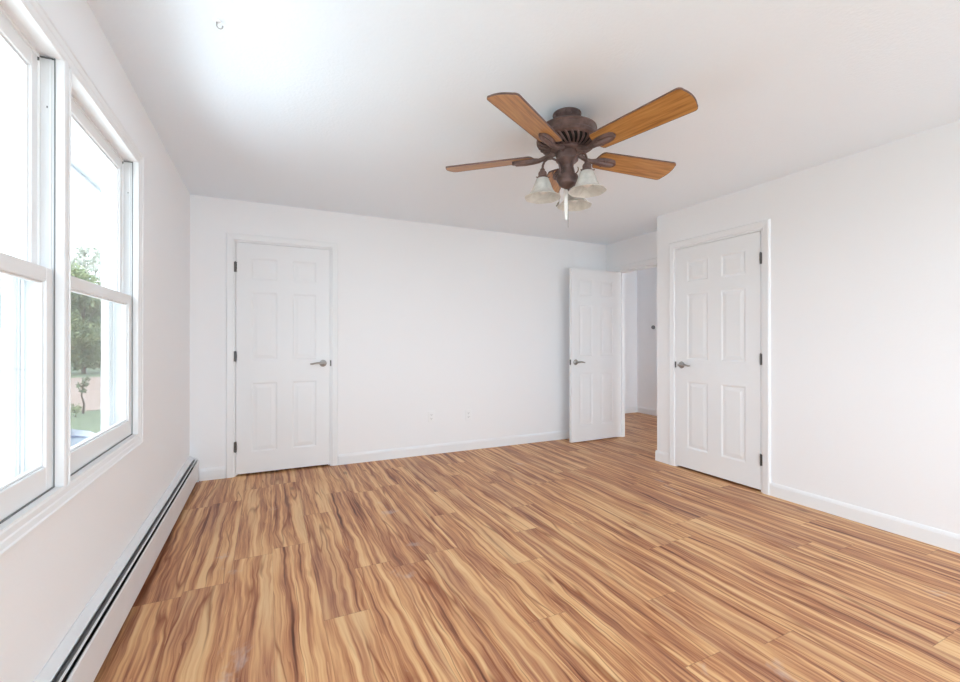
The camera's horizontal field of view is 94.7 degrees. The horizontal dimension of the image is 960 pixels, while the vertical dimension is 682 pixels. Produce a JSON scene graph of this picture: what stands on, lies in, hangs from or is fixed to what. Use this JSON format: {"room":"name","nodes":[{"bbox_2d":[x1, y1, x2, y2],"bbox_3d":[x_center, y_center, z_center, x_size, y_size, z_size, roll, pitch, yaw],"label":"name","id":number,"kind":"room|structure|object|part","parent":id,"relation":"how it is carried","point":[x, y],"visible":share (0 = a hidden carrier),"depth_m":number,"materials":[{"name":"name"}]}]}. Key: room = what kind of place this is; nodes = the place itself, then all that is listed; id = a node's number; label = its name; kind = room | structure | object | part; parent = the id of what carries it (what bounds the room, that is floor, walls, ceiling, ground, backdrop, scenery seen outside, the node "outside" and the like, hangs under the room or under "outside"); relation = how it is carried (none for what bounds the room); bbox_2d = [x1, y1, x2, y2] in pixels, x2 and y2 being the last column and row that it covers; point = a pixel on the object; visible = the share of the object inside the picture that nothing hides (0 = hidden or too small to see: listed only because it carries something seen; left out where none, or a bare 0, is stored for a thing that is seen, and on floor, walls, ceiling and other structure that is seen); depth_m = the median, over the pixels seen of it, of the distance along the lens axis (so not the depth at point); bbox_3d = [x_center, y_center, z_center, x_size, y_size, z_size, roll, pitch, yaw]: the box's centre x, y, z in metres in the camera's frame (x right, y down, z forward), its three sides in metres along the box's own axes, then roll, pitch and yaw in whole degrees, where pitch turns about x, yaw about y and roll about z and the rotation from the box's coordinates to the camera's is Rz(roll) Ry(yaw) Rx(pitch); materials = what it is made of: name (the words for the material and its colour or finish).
{"room":"empty bedroom","nodes":[
{"label":"empty bedroom","id":0,"kind":"room"},
{"bbox_2d":[0,53,100,195],"bbox_3d":[-1.620,-1.280,1.112,0.535,0.160,8.600,0,0,-26],"label":"sky","id":1,"kind":"structure","parent":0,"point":[85,164],"depth_m":3.03,"materials":[{"name":"white"}]},
{"bbox_2d":[0,0,189,681],"bbox_3d":[-1.328,-0.030,1.249,0.112,2.440,8.040,0,0,-26],"label":"wall","id":2,"kind":"structure","parent":0,"point":[47,580],"depth_m":1.99,"materials":[{"name":"white paint"}]},
{"bbox_2d":[0,0,64,531],"bbox_3d":[-1.215,-0.217,1.007,0.143,1.370,0.846,0,0,-26],"label":"window","id":3,"kind":"structure","parent":2,"relation":"in","point":[32,254],"depth_m":1.36,"materials":[{"name":"white plastic"}]},
{"bbox_3d":[-1.251,0.105,0.989,0.010,0.661,0.804,0,0,-26],"label":"screen frame","id":4,"kind":"part","parent":3,"relation":"part of","materials":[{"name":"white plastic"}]},
{"bbox_3d":[-1.220,-0.544,1.005,0.029,0.700,0.829,0,0,-26],"label":"sash","id":5,"kind":"part","parent":3,"relation":"part of","materials":[{"name":"white plastic"}]},
{"bbox_3d":[-1.188,0.117,1.019,0.030,0.691,0.829,0,0,-26],"label":"sash","id":6,"kind":"part","parent":3,"relation":"part of","materials":[{"name":"white plastic"}]},
{"bbox_2d":[0,0,143,558],"bbox_3d":[-1.344,-0.216,1.439,0.022,1.490,1.857,0,0,-26],"label":"trim","id":7,"kind":"structure","parent":2,"relation":"attached to","point":[13,535],"depth_m":1.45,"materials":[{"name":"white paint"}]},
{"bbox_2d":[68,68,138,482],"bbox_3d":[-1.599,-0.216,1.810,0.143,1.370,0.846,0,0,-26],"label":"window","id":8,"kind":"structure","parent":2,"relation":"in","point":[117,292],"depth_m":2.15,"materials":[{"name":"white plastic"}]},
{"bbox_3d":[-1.636,0.107,1.792,0.010,0.661,0.804,0,0,-26],"label":"screen frame","id":9,"kind":"part","parent":8,"relation":"part of","materials":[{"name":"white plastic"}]},
{"bbox_3d":[-1.605,-0.543,1.808,0.029,0.700,0.829,0,0,-26],"label":"sash","id":10,"kind":"part","parent":8,"relation":"part of","materials":[{"name":"white plastic"}]},
{"bbox_3d":[-1.573,0.119,1.822,0.030,0.691,0.829,0,0,-26],"label":"sash","id":11,"kind":"part","parent":8,"relation":"part of","materials":[{"name":"white plastic"}]},
{"bbox_2d":[33,456,198,681],"bbox_3d":[-1.059,1.077,0.895,0.070,0.224,6.332,0,0,-26],"label":"baseboard heater","id":12,"kind":"object","parent":2,"relation":"attached to","point":[80,655],"visible":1,"depth_m":1.79,"materials":[{"name":"white metal"}]},
{"bbox_2d":[190,195,606,480],"bbox_3d":[-0.394,-0.022,4.806,4.643,2.440,0.120,0,0,-26],"label":"wall","id":13,"kind":"structure","parent":0,"point":[448,321],"depth_m":4.61,"materials":[{"name":"white paint"}]},
{"bbox_2d":[226,232,337,477],"bbox_3d":[-1.818,0.123,4.114,0.943,2.147,0.138,0,0,-26],"label":"trim","id":14,"kind":"structure","parent":13,"relation":"attached to","point":[231,238],"depth_m":3.92,"materials":[{"name":"white paint"}]},
{"bbox_2d":[234,242,330,474],"bbox_3d":[-1.804,0.152,4.079,0.818,2.050,0.142,0,0,-26],"label":"door","id":15,"kind":"structure","parent":13,"relation":"in","point":[282,353],"depth_m":4.05,"materials":[{"name":"white paint"}]},
{"bbox_3d":[-1.485,0.212,4.186,0.066,0.066,0.049,0,0,-26],"label":"handle","id":16,"kind":"part","parent":15,"relation":"part of","materials":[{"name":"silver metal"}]},
{"bbox_2d":[200,430,568,480],"bbox_3d":[-0.377,1.148,4.738,4.468,0.100,0.013,0,0,-26],"label":"baseboard","id":17,"kind":"structure","parent":13,"relation":"attached to","point":[359,457],"depth_m":4.66,"materials":[{"name":"white paint"}]},
{"bbox_2d":[428,411,434,421],"bbox_3d":[-0.514,0.800,4.675,0.072,0.116,0.008,0,0,-26],"label":"wall outlet","id":18,"kind":"object","parent":13,"relation":"attached to","point":[431,414],"visible":1,"depth_m":4.67,"materials":[{"name":"white plastic"}]},
{"bbox_2d":[465,409,470,419],"bbox_3d":[-0.126,0.813,4.861,0.072,0.116,0.008,0,0,-26],"label":"wall outlet","id":19,"kind":"object","parent":13,"relation":"attached to","point":[467,412],"visible":1,"depth_m":4.86,"materials":[{"name":"white plastic"}]},
{"bbox_2d":[569,268,620,442],"bbox_3d":[1.407,0.166,5.349,0.791,2.042,0.142,0,0,-27],"label":"door","id":20,"kind":"structure","parent":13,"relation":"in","point":[594,295],"depth_m":5.31,"materials":[{"name":"white paint"}]},
{"bbox_2d":[614,258,656,436],"bbox_3d":[1.955,0.130,5.159,0.136,2.137,0.978,0,0,-26],"label":"door frame","id":21,"kind":"structure","parent":13,"relation":"attached to","point":[652,261],"depth_m":5.52,"materials":[{"name":"white paint"}]},
{"bbox_2d":[87,0,959,244],"bbox_3d":[1.537,-1.307,2.623,6.465,0.120,8.040,0,0,-26],"label":"ceiling","id":22,"kind":"structure","parent":0,"point":[357,107],"depth_m":2.21,"materials":[{"name":"white paint"}]},
{"bbox_2d":[212,17,222,28],"bbox_3d":[-1.024,-1.233,1.721,0.031,0.032,0.031,0,0,19],"label":"ceiling hook","id":23,"kind":"object","parent":22,"relation":"attached to","point":[216,20],"visible":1,"depth_m":1.72,"materials":[{"name":"white plastic"}]},
{"bbox_3d":[-1.025,-1.245,1.721,0.030,0.007,0.030,0,0,-26],"label":"plate","id":24,"kind":"part","parent":23,"relation":"part of","materials":[{"name":"white plastic"}]},
{"bbox_2d":[446,87,697,226],"bbox_3d":[0.516,-0.933,2.424,1.327,0.628,1.344,1,-1,-26],"label":"ceiling fan","id":25,"kind":"object","parent":22,"relation":"hanging from","point":[567,137],"visible":1,"depth_m":2.31,"materials":[{"name":"brown wood"}]},
{"bbox_3d":[0.054,-1.019,2.554,0.514,0.007,0.162,0,12,17],"label":"blade","id":26,"kind":"part","parent":25,"relation":"part of","materials":[{"name":"brown wood"}]},
{"bbox_3d":[0.227,-1.031,2.062,0.162,0.007,0.514,15,7,34],"label":"blade","id":27,"kind":"part","parent":25,"relation":"part of","materials":[{"name":"brown wood"}]},
{"bbox_3d":[0.341,-0.834,2.408,0.198,0.110,0.198,0,-1,-6],"label":"lamp shade","id":28,"kind":"part","parent":25,"relation":"part of","materials":[{"name":"white glass"}]},
{"bbox_3d":[0.391,-0.949,2.416,0.112,0.110,0.012,0,-1,-6],"label":"light arm","id":29,"kind":"part","parent":25,"relation":"part of","materials":[{"name":"brown metal"}]},
{"bbox_3d":[0.468,-1.012,2.870,0.162,0.007,0.514,-13,-1,-2],"label":"blade","id":30,"kind":"part","parent":25,"relation":"part of","materials":[{"name":"brown wood"}]},
{"bbox_3d":[0.543,-0.831,2.544,0.198,0.110,0.198,-1,-1,28],"label":"lamp shade","id":31,"kind":"part","parent":25,"relation":"part of","materials":[{"name":"white glass"}]},
{"bbox_3d":[0.530,-0.951,2.354,0.012,0.110,0.112,1,-2,-36],"label":"light arm","id":32,"kind":"part","parent":25,"relation":"part of","materials":[{"name":"brown metal"}]},
{"bbox_3d":[0.559,-0.836,2.311,0.198,0.110,0.198,1,-2,-36],"label":"lamp shade","id":33,"kind":"part","parent":25,"relation":"part of","materials":[{"name":"white glass"}]},
{"bbox_3d":[0.896,-1.019,2.574,0.514,0.007,0.162,1,-14,-19],"label":"blade","id":34,"kind":"part","parent":25,"relation":"part of","materials":[{"name":"brown wood"}]},
{"bbox_3d":[0.747,-1.030,2.075,0.162,0.007,0.514,17,-11,-36],"label":"blade","id":35,"kind":"part","parent":25,"relation":"part of","materials":[{"name":"brown wood"}]},
{"bbox_2d":[94,412,959,681],"bbox_3d":[1.537,1.253,2.617,6.465,0.120,8.040,0,0,-26],"label":"floor","id":36,"kind":"structure","parent":0,"point":[599,560],"depth_m":2.20,"materials":[{"name":"laminate"}]},
{"bbox_2d":[625,271,636,406],"bbox_3d":[-0.122,-0.019,6.216,6.353,2.440,0.120,0,0,-26],"label":"wall","id":37,"kind":"structure","parent":0,"point":[630,277],"depth_m":7.42,"materials":[{"name":"white paint"}]},
{"bbox_2d":[607,231,656,271],"bbox_3d":[3.115,-0.027,2.735,0.100,2.440,6.645,0,0,-26],"label":"wall","id":38,"kind":"structure","parent":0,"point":[642,247],"depth_m":5.30,"materials":[{"name":"white paint"}]},
{"bbox_2d":[637,267,656,409],"bbox_3d":[4.399,-0.024,3.990,0.120,2.440,7.800,0,0,-26],"label":"wall","id":39,"kind":"structure","parent":0,"point":[646,278],"depth_m":7.28,"materials":[{"name":"white paint"}]},
{"bbox_2d":[625,406,656,415],"bbox_3d":[3.628,1.145,3.618,1.590,0.100,7.800,0,0,-26],"label":"baseboard","id":40,"kind":"structure","parent":39,"relation":"attached to","point":[634,409],"depth_m":7.36,"materials":[{"name":"white paint"}]},
{"bbox_2d":[657,120,959,534],"bbox_3d":[2.998,-0.028,2.006,0.110,2.440,5.432,0,0,-26],"label":"wall","id":41,"kind":"structure","parent":0,"point":[865,245],"depth_m":2.90,"materials":[{"name":"white paint"}]},
{"bbox_2d":[675,231,761,489],"bbox_3d":[2.063,0.155,3.864,0.142,2.046,0.829,0,0,-26],"label":"door","id":42,"kind":"structure","parent":41,"relation":"in","point":[718,363],"depth_m":3.81,"materials":[{"name":"white paint"}]},
{"bbox_2d":[669,219,770,494],"bbox_3d":[2.091,0.124,3.880,0.128,2.144,0.957,0,0,-26],"label":"trim","id":43,"kind":"structure","parent":41,"relation":"attached to","point":[765,225],"depth_m":3.49,"materials":[{"name":"white paint"}]},
{"bbox_2d":[655,450,959,552],"bbox_3d":[3.131,1.142,2.075,0.438,0.100,5.445,0,0,-26],"label":"baseboard","id":44,"kind":"structure","parent":41,"relation":"attached to","point":[947,540],"depth_m":2.86,"materials":[{"name":"white paint"}]},
{"label":"outside","id":45,"kind":"structure","parent":0,"visible":0},
{"bbox_2d":[71,377,100,411],"bbox_3d":[-32.886,4.049,37.023,86.068,0.001,52.976,0,0,-26],"label":"gravel drive","id":46,"kind":"structure","parent":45,"point":[92,398],"depth_m":33.38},
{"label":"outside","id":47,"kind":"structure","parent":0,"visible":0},
{"bbox_2d":[0,359,100,432],"bbox_3d":[-53.153,4.203,29.986,150.000,0.300,180.000,0,0,-26],"label":"lawn","id":48,"kind":"structure","parent":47,"point":[90,420],"depth_m":23.33,"materials":[{"name":"green plant"}]},
{"bbox_2d":[0,278,0,342],"bbox_3d":[-65.072,-2.562,56.039,10.025,13.455,9.564,0,0,-26],"label":"leafy tree","id":49,"kind":"object","parent":48,"relation":"on","point":[0,278],"visible":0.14,"depth_m":56.22,"materials":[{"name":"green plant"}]},
{"bbox_2d":[71,403,81,416],"bbox_3d":[-21.553,3.645,23.343,0.863,0.902,0.773,0,0,39],"label":"shrub","id":50,"kind":"object","parent":48,"relation":"on","point":[77,408],"visible":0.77,"depth_m":23.35,"materials":[{"name":"green plant"}]},
{"bbox_2d":[75,377,90,413],"bbox_3d":[-22.102,3.042,24.580,0.605,2.110,0.576,0,0,-26],"label":"sapling","id":51,"kind":"object","parent":48,"relation":"on","point":[84,380],"visible":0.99,"depth_m":24.58,"materials":[{"name":"green plant"}]},
{"bbox_2d":[71,262,100,373],"bbox_3d":[-50.248,-2.828,55.740,10.522,13.984,10.463,0,0,-17],"label":"leafy tree","id":52,"kind":"object","parent":48,"relation":"on","point":[85,332],"visible":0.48,"depth_m":55.13,"materials":[{"name":"green plant"}]},
{"bbox_2d":[71,243,100,317],"bbox_3d":[-66.365,-6.076,74.172,10.430,20.560,11.446,0,0,-26],"label":"leafy tree","id":53,"kind":"object","parent":48,"relation":"on","point":[94,262],"visible":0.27,"depth_m":73.31,"materials":[{"name":"green plant"}]},
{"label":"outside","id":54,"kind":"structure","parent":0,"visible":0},
{"bbox_3d":[-3.254,3.976,-1.566,5.785,0.015,60.000,0,0,-26],"label":"paving","id":55,"kind":"object","parent":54,"visible":0},
{"bbox_2d":[71,429,95,446],"bbox_3d":[-11.519,3.284,12.296,1.800,1.460,4.291,0,0,44],"label":"parked car","id":56,"kind":"object","parent":55,"relation":"on","point":[77,436],"visible":0.03,"depth_m":12.13,"materials":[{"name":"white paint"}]}
]}

